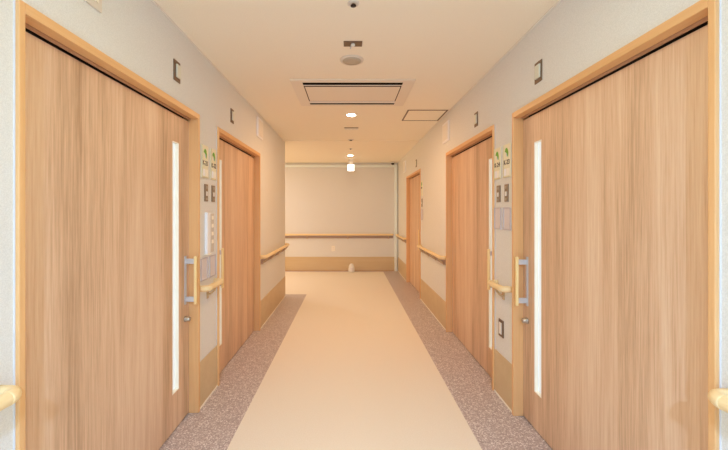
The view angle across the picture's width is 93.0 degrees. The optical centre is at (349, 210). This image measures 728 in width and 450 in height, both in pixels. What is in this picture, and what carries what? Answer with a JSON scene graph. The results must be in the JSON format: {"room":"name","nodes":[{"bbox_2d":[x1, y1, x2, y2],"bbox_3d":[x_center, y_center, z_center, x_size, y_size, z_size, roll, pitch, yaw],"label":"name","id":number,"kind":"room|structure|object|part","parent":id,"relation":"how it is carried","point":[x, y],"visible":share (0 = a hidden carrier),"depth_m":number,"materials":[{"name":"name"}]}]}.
{"room":"hospital interior","nodes":[
{"label":"hospital interior","id":0,"kind":"room"},
{"bbox_2d":[0,0,284,449],"bbox_3d":[-1.125,0.130,1.550,0.160,2.500,8.100,0,0,0],"label":"wall","id":1,"kind":"structure","parent":0,"point":[136,34],"depth_m":1.87,"materials":[{"name":"white paint"}]},
{"bbox_2d":[0,385,21,410],"bbox_3d":[-1.005,0.581,-0.626,0.080,0.122,3.350,0,0,0],"label":"handrail","id":2,"kind":"object","parent":1,"relation":"attached to","point":[9,394],"visible":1,"depth_m":0.99,"materials":[{"name":"brown wood"}]},
{"bbox_3d":[-0.987,0.542,-0.626,0.042,0.041,3.238,0,0,0],"label":"rail","id":3,"kind":"part","parent":2,"relation":"part of","materials":[{"name":"brown wood"}]},
{"bbox_2d":[84,0,101,12],"bbox_3d":[-1.037,-0.888,1.385,0.016,0.120,0.120,0,0,0],"label":"wall sensor","id":4,"kind":"object","parent":1,"relation":"attached to","point":[96,4],"visible":1,"depth_m":1.41,"materials":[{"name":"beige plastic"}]},
{"bbox_2d":[14,0,199,449],"bbox_3d":[-1.091,0.358,1.727,0.147,2.043,1.308,0,0,0],"label":"door","id":5,"kind":"structure","parent":1,"relation":"in","point":[107,162],"depth_m":1.51,"materials":[{"name":"brown wood"}]},
{"bbox_3d":[-1.028,0.462,2.301,0.019,0.323,0.020,0,0,0],"label":"handle","id":6,"kind":"part","parent":5,"relation":"part of","materials":[{"name":"brown wood"}]},
{"bbox_2d":[173,58,180,83],"bbox_3d":[-1.037,-0.843,2.083,0.016,0.124,0.076,0,0,0],"label":"lamp","id":7,"kind":"object","parent":1,"relation":"attached to","point":[176,65],"visible":1,"depth_m":2.06,"materials":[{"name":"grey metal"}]},
{"bbox_2d":[200,257,207,281],"bbox_3d":[-1.040,0.415,2.470,0.009,0.160,0.112,0,0,0],"label":"holder","id":8,"kind":"object","parent":1,"relation":"attached to","point":[203,261],"visible":1,"depth_m":2.46,"materials":[{"name":"white plastic"}]},
{"bbox_2d":[201,144,208,178],"bbox_3d":[-1.040,-0.355,2.482,0.011,0.234,0.104,0,0,0],"label":"room sign","id":9,"kind":"object","parent":1,"relation":"attached to","point":[204,149],"visible":1,"depth_m":2.47,"materials":[{"name":"beige"}]},
{"bbox_2d":[204,184,207,200],"bbox_3d":[-1.039,-0.132,2.505,0.012,0.124,0.054,0,0,0],"label":"switch","id":10,"kind":"object","parent":1,"relation":"attached to","point":[205,185],"visible":1,"depth_m":2.49,"materials":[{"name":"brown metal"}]},
{"bbox_2d":[205,213,210,254],"bbox_3d":[-1.032,0.165,2.515,0.026,0.306,0.060,0,0,0],"label":"dispenser","id":11,"kind":"object","parent":1,"relation":"attached to","point":[207,215],"visible":1,"depth_m":2.49,"materials":[{"name":"white plastic"}]},
{"bbox_2d":[200,278,223,298],"bbox_3d":[-1.005,0.581,2.538,0.080,0.122,0.307,0,0,0],"label":"handrail","id":12,"kind":"object","parent":1,"relation":"attached to","point":[217,282],"visible":0.99,"depth_m":2.52,"materials":[{"name":"brown wood"}]},
{"bbox_3d":[-0.987,0.542,2.538,0.042,0.041,0.195,0,0,0],"label":"rail","id":13,"kind":"part","parent":12,"relation":"part of","materials":[{"name":"brown wood"}]},
{"bbox_2d":[210,214,213,251],"bbox_3d":[-1.041,0.165,2.618,0.008,0.290,0.060,0,0,0],"label":"name plate","id":14,"kind":"object","parent":1,"relation":"attached to","point":[211,215],"visible":1,"depth_m":2.60,"materials":[{"name":"beige plastic"}]},
{"bbox_2d":[209,254,215,277],"bbox_3d":[-1.040,0.415,2.622,0.009,0.160,0.112,0,0,0],"label":"holder","id":15,"kind":"object","parent":1,"relation":"attached to","point":[212,259],"visible":1,"depth_m":2.62,"materials":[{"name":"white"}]},
{"bbox_2d":[210,148,215,179],"bbox_3d":[-1.040,-0.355,2.636,0.011,0.234,0.104,0,0,0],"label":"room sign","id":16,"kind":"object","parent":1,"relation":"attached to","point":[212,151],"visible":1,"depth_m":2.61,"materials":[{"name":"beige"}]},
{"bbox_2d":[211,185,214,201],"bbox_3d":[-1.039,-0.132,2.634,0.012,0.124,0.054,0,0,0],"label":"switch","id":17,"kind":"object","parent":1,"relation":"attached to","point":[212,186],"visible":1,"depth_m":2.61,"materials":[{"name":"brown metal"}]},
{"bbox_2d":[151,0,284,141],"bbox_3d":[-1.042,-1.114,1.550,0.006,0.012,8.100,0,0,0],"label":"trim","id":18,"kind":"structure","parent":1,"relation":"attached to","point":[153,1],"depth_m":2.44,"materials":[{"name":"beige paint"}]},
{"bbox_2d":[230,108,234,123],"bbox_3d":[-1.037,-0.843,3.065,0.016,0.124,0.076,0,0,0],"label":"lamp","id":19,"kind":"object","parent":1,"relation":"attached to","point":[232,114],"visible":1,"depth_m":3.04,"materials":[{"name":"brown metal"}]},
{"bbox_2d":[217,127,259,385],"bbox_3d":[-1.091,0.358,3.354,0.147,2.043,1.286,0,0,0],"label":"door","id":20,"kind":"structure","parent":1,"relation":"in","point":[238,164],"depth_m":3.32,"materials":[{"name":"brown wood"}]},
{"bbox_3d":[-1.028,0.462,2.791,0.019,0.323,0.020,0,0,0],"label":"handle","id":21,"kind":"part","parent":20,"relation":"part of","materials":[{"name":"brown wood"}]},
{"bbox_2d":[200,277,285,408],"bbox_3d":[-1.041,1.218,1.550,0.008,0.325,8.100,0,0,0],"label":"baseboard","id":22,"kind":"structure","parent":1,"relation":"attached to","point":[270,302],"depth_m":2.68,"materials":[{"name":"brown wood"}]},
{"bbox_2d":[257,116,262,140],"bbox_3d":[-1.035,-0.955,4.000,0.020,0.230,0.250,0,0,0],"label":"air vent","id":23,"kind":"object","parent":1,"relation":"in","point":[259,121],"visible":1,"depth_m":3.95,"materials":[{"name":"white"}]},
{"bbox_3d":[-1.029,-0.955,4.000,0.008,0.180,0.190,0,0,0],"label":"raised panel","id":24,"kind":"part","parent":23,"relation":"part of","materials":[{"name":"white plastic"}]},
{"bbox_2d":[260,243,289,263],"bbox_3d":[-1.005,0.581,4.820,0.080,0.122,1.562,0,0,0],"label":"handrail","id":25,"kind":"object","parent":1,"relation":"attached to","point":[264,258],"visible":1,"depth_m":4.53,"materials":[{"name":"brown wood"}]},
{"bbox_3d":[-0.987,0.542,4.820,0.042,0.041,1.450,0,0,0],"label":"rail","id":26,"kind":"part","parent":25,"relation":"part of","materials":[{"name":"brown wood"}]},
{"bbox_2d":[285,163,397,270],"bbox_3d":[-1.361,0.130,8.010,5.277,2.500,0.120,0,0,0],"label":"wall","id":27,"kind":"structure","parent":0,"point":[318,200],"depth_m":7.95,"materials":[{"name":"beige paint"}]},
{"bbox_2d":[285,257,393,270],"bbox_3d":[-1.454,1.218,7.946,5.092,0.325,0.008,0,0,0],"label":"baseboard","id":28,"kind":"structure","parent":27,"relation":"attached to","point":[291,263],"depth_m":7.94,"materials":[{"name":"brown wood"}]},
{"bbox_2d":[285,234,393,238],"bbox_3d":[-1.442,0.581,7.910,4.917,0.122,0.080,0,0,0],"label":"handrail","id":29,"kind":"object","parent":27,"relation":"attached to","point":[306,236],"visible":0.53,"depth_m":7.91,"materials":[{"name":"brown wood"}]},
{"bbox_3d":[-1.442,0.542,7.892,4.805,0.041,0.042,0,0,0],"label":"rail","id":30,"kind":"part","parent":29,"relation":"part of","materials":[{"name":"brown wood"}]},
{"bbox_2d":[285,165,396,166],"bbox_3d":[-1.452,-1.032,7.925,5.097,0.055,0.050,0,0,0],"label":"trim","id":31,"kind":"structure","parent":27,"relation":"attached to","point":[285,165],"depth_m":7.90,"materials":[{"name":"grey metal"}]},
{"bbox_2d":[394,167,396,270],"bbox_3d":[1.065,0.188,7.925,0.065,2.385,0.050,0,0,0],"label":"trim","id":32,"kind":"structure","parent":27,"relation":"attached to","point":[395,168],"depth_m":7.90,"materials":[{"name":"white metal"}]},
{"bbox_2d":[159,271,552,449],"bbox_3d":[-1.361,1.382,2.725,5.277,0.004,10.450,0,0,0],"label":"floor","id":33,"kind":"structure","parent":0,"point":[346,360],"depth_m":2.76,"materials":[{"name":"laminate"}]},
{"bbox_2d":[348,263,354,271],"bbox_3d":[0.046,1.282,7.799,0.142,0.196,0.144,0,0,0],"label":"air purifier","id":34,"kind":"object","parent":33,"relation":"on","point":[351,268],"visible":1,"depth_m":7.75,"materials":[{"name":"white plastic"}]},
{"bbox_2d":[154,0,558,162],"bbox_3d":[-1.361,-1.167,2.785,5.277,0.106,10.570,0,0,0],"label":"ceiling","id":35,"kind":"structure","parent":0,"point":[447,46],"depth_m":2.44,"materials":[{"name":"white paint"}]},
{"bbox_2d":[347,159,353,170],"bbox_3d":[0.030,-0.983,7.400,0.146,0.262,0.048,0,0,0],"label":"exit sign","id":36,"kind":"object","parent":35,"relation":"hanging from","point":[350,167],"visible":1,"depth_m":7.38,"materials":[{"name":"white plastic"}]},
{"bbox_2d":[344,127,357,129],"bbox_3d":[0.025,-1.112,4.680,0.190,0.016,0.110,0,0,0],"label":"ceiling sensor","id":37,"kind":"object","parent":35,"relation":"attached to","point":[346,128],"visible":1,"depth_m":4.65,"materials":[{"name":"brown plastic"}]},
{"bbox_2d":[346,113,356,116],"bbox_3d":[0.020,-1.116,4.010,0.134,0.008,0.134,0,0,0],"label":"recessed light","id":38,"kind":"object","parent":35,"relation":"in","point":[347,114],"visible":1,"depth_m":3.98,"materials":[{"name":"white plastic"}]},
{"bbox_2d":[340,55,363,65],"bbox_3d":[0.018,-1.114,2.560,0.176,0.012,0.176,0,0,0],"label":"ceiling speaker","id":39,"kind":"object","parent":35,"relation":"attached to","point":[351,60],"visible":1,"depth_m":2.54,"materials":[{"name":"beige plastic"}]},
{"bbox_2d":[343,57,360,64],"bbox_3d":[0.018,-1.114,2.560,0.138,0.012,0.138,0,0,0],"label":"grille","id":40,"kind":"object","parent":39,"relation":"attached to","point":[346,60],"depth_m":2.55,"materials":[{"name":"beige plastic"}]},
{"bbox_2d":[290,79,415,105],"bbox_3d":[0.028,-1.115,3.292,1.074,0.010,0.720,0,0,0],"label":"air conditioner","id":41,"kind":"object","parent":35,"relation":"attached to","point":[309,92],"visible":1,"depth_m":3.20,"materials":[{"name":"beige plastic"}]},
{"bbox_3d":[0.028,-1.115,3.286,0.856,0.010,0.396,0,0,0],"label":"intake panel","id":42,"kind":"part","parent":41,"relation":"part of","materials":[{"name":"beige plastic"}]},
{"bbox_2d":[344,41,361,48],"bbox_3d":[0.023,-1.105,2.305,0.124,0.031,0.070,0,0,0],"label":"ceiling sensor","id":43,"kind":"object","parent":35,"relation":"attached to","point":[350,44],"visible":1,"depth_m":2.29,"materials":[{"name":"brown metal"}]},
{"bbox_2d":[347,0,358,7],"bbox_3d":[0.021,-1.111,1.860,0.064,0.017,0.064,0,0,0],"label":"sprinkler head","id":44,"kind":"object","parent":35,"relation":"attached to","point":[352,3],"visible":1,"depth_m":1.85},
{"bbox_2d":[402,110,447,120],"bbox_3d":[0.870,-1.117,4.043,0.450,0.005,0.450,0,0,0],"label":"ceiling hatch","id":45,"kind":"object","parent":35,"relation":"attached to","point":[411,115],"visible":1,"depth_m":4.04,"materials":[{"name":"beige paint"}]},
{"bbox_2d":[398,0,727,449],"bbox_3d":[1.197,0.130,2.725,0.160,2.500,10.450,0,0,0],"label":"wall","id":46,"kind":"structure","parent":0,"point":[575,35],"depth_m":2.20,"materials":[{"name":"white paint"}]},
{"bbox_2d":[395,234,405,242],"bbox_3d":[1.077,0.581,7.300,0.080,0.122,1.122,0,0,0],"label":"handrail","id":47,"kind":"object","parent":46,"relation":"attached to","point":[398,236],"visible":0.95,"depth_m":7.10,"materials":[{"name":"brown wood"}]},
{"bbox_2d":[403,160,405,172],"bbox_3d":[1.107,-0.890,6.950,0.020,0.230,0.250,0,0,0],"label":"air vent","id":48,"kind":"object","parent":46,"relation":"in","point":[404,162],"visible":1,"depth_m":6.88,"materials":[{"name":"white"}]},
{"bbox_2d":[406,169,420,297],"bbox_3d":[1.163,0.358,6.050,0.147,2.043,1.310,0,0,0],"label":"door","id":49,"kind":"structure","parent":46,"relation":"in","point":[413,181],"depth_m":6.30,"materials":[{"name":"brown wood"}]},
{"bbox_2d":[421,180,422,195],"bbox_3d":[1.112,-0.350,5.300,0.010,0.230,0.100,0,0,0],"label":"room sign","id":50,"kind":"object","parent":46,"relation":"attached to","point":[422,180],"visible":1,"depth_m":5.25,"materials":[{"name":"beige plastic"}]},
{"bbox_2d":[417,245,445,264],"bbox_3d":[1.077,0.581,4.675,0.080,0.122,1.392,0,0,0],"label":"handrail","id":51,"kind":"object","parent":46,"relation":"attached to","point":[442,259],"visible":0.98,"depth_m":4.42,"materials":[{"name":"brown wood"}]},
{"bbox_3d":[1.059,0.542,4.675,0.042,0.041,1.280,0,0,0],"label":"rail","id":52,"kind":"part","parent":51,"relation":"part of","materials":[{"name":"brown wood"}]},
{"bbox_2d":[442,120,448,143],"bbox_3d":[1.107,-0.905,3.975,0.020,0.230,0.250,0,0,0],"label":"air vent","id":53,"kind":"object","parent":46,"relation":"in","point":[445,127],"visible":1,"depth_m":3.94,"materials":[{"name":"white"}]},
{"bbox_3d":[1.101,-0.905,3.975,0.008,0.180,0.190,0,0,0],"label":"raised panel","id":54,"kind":"part","parent":53,"relation":"part of","materials":[{"name":"white plastic"}]},
{"bbox_2d":[398,257,511,412],"bbox_3d":[1.113,1.218,2.725,0.008,0.325,10.450,0,0,0],"label":"baseboard","id":55,"kind":"structure","parent":46,"relation":"attached to","point":[436,305],"depth_m":2.65,"materials":[{"name":"brown wood"}]},
{"bbox_2d":[446,125,494,390],"bbox_3d":[1.163,0.358,3.300,0.147,2.043,1.310,0,0,0],"label":"door","id":56,"kind":"structure","parent":46,"relation":"in","point":[470,182],"depth_m":3.28,"materials":[{"name":"brown wood"}]},
{"bbox_3d":[1.099,0.462,2.725,0.019,0.323,0.020,0,0,0],"label":"handle","id":57,"kind":"part","parent":56,"relation":"part of","materials":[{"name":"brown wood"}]},
{"bbox_2d":[474,111,477,127],"bbox_3d":[1.109,-0.805,3.035,0.016,0.124,0.076,0,0,0],"label":"lamp","id":58,"kind":"object","parent":46,"relation":"attached to","point":[476,113],"visible":1,"depth_m":3.02,"materials":[{"name":"brown metal"}]},
{"bbox_2d":[420,0,560,139],"bbox_3d":[1.114,-1.114,2.725,0.006,0.012,10.450,0,0,0],"label":"trim","id":59,"kind":"structure","parent":46,"relation":"attached to","point":[559,0],"depth_m":2.72,"materials":[{"name":"beige paint"}]},
{"bbox_2d":[494,147,500,179],"bbox_3d":[1.111,-0.355,2.590,0.011,0.234,0.104,0,0,0],"label":"room sign","id":60,"kind":"object","parent":46,"relation":"attached to","point":[497,152],"visible":1,"depth_m":2.58,"materials":[{"name":"beige"}]},
{"bbox_2d":[494,208,501,228],"bbox_3d":[1.113,0.055,2.590,0.009,0.160,0.112,0,0,0],"label":"holder","id":61,"kind":"object","parent":46,"relation":"attached to","point":[497,211],"visible":1,"depth_m":2.58,"materials":[{"name":"white"}]},
{"bbox_2d":[497,185,500,201],"bbox_3d":[1.111,-0.128,2.575,0.012,0.124,0.054,0,0,0],"label":"switch","id":62,"kind":"object","parent":46,"relation":"attached to","point":[499,186],"visible":1,"depth_m":2.55,"materials":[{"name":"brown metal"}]},
{"bbox_2d":[488,280,511,299],"bbox_3d":[1.077,0.581,2.498,0.080,0.122,0.267,0,0,0],"label":"handrail","id":63,"kind":"object","parent":46,"relation":"attached to","point":[493,283],"visible":1,"depth_m":2.46,"materials":[{"name":"brown wood"}]},
{"bbox_3d":[1.059,0.542,2.498,0.042,0.041,0.155,0,0,0],"label":"rail","id":64,"kind":"part","parent":63,"relation":"part of","materials":[{"name":"brown wood"}]},
{"bbox_2d":[499,318,503,337],"bbox_3d":[1.111,0.860,2.532,0.013,0.124,0.074,0,0,0],"label":"light switch","id":65,"kind":"object","parent":46,"relation":"attached to","point":[501,322],"visible":1,"depth_m":2.51,"materials":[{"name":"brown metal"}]},
{"bbox_2d":[504,184,508,201],"bbox_3d":[1.111,-0.128,2.445,0.012,0.124,0.054,0,0,0],"label":"switch","id":66,"kind":"object","parent":46,"relation":"attached to","point":[506,186],"visible":1,"depth_m":2.44,"materials":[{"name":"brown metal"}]},
{"bbox_2d":[503,143,510,177],"bbox_3d":[1.111,-0.355,2.434,0.011,0.234,0.104,0,0,0],"label":"room sign","id":67,"kind":"object","parent":46,"relation":"attached to","point":[506,148],"visible":1,"depth_m":2.42,"materials":[{"name":"beige"}]},
{"bbox_2d":[503,207,510,230],"bbox_3d":[1.113,0.055,2.440,0.009,0.160,0.112,0,0,0],"label":"holder","id":68,"kind":"object","parent":46,"relation":"attached to","point":[507,210],"visible":1,"depth_m":2.43,"materials":[{"name":"white"}]},
{"bbox_2d":[535,59,541,84],"bbox_3d":[1.109,-0.820,2.035,0.016,0.124,0.076,0,0,0],"label":"lamp","id":69,"kind":"object","parent":46,"relation":"attached to","point":[538,66],"visible":1,"depth_m":2.02,"materials":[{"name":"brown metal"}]},
{"bbox_2d":[512,0,720,449],"bbox_3d":[1.163,0.358,1.692,0.147,2.043,1.309,0,0,0],"label":"door","id":70,"kind":"structure","parent":46,"relation":"in","point":[616,167],"depth_m":1.48,"materials":[{"name":"brown wood"}]},
{"bbox_3d":[1.099,0.462,2.266,0.019,0.323,0.020,0,0,0],"label":"handle","id":71,"kind":"part","parent":70,"relation":"part of","materials":[{"name":"brown wood"}]},
{"bbox_2d":[708,388,727,412],"bbox_3d":[1.077,0.581,-0.636,0.080,0.122,3.330,0,0,0],"label":"handrail","id":72,"kind":"object","parent":46,"relation":"attached to","point":[718,397],"visible":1,"depth_m":0.98,"materials":[{"name":"brown wood"}]},
{"bbox_3d":[1.059,0.542,-0.636,0.042,0.041,3.218,0,0,0],"label":"rail","id":73,"kind":"part","parent":72,"relation":"part of","materials":[{"name":"brown wood"}]}
]}

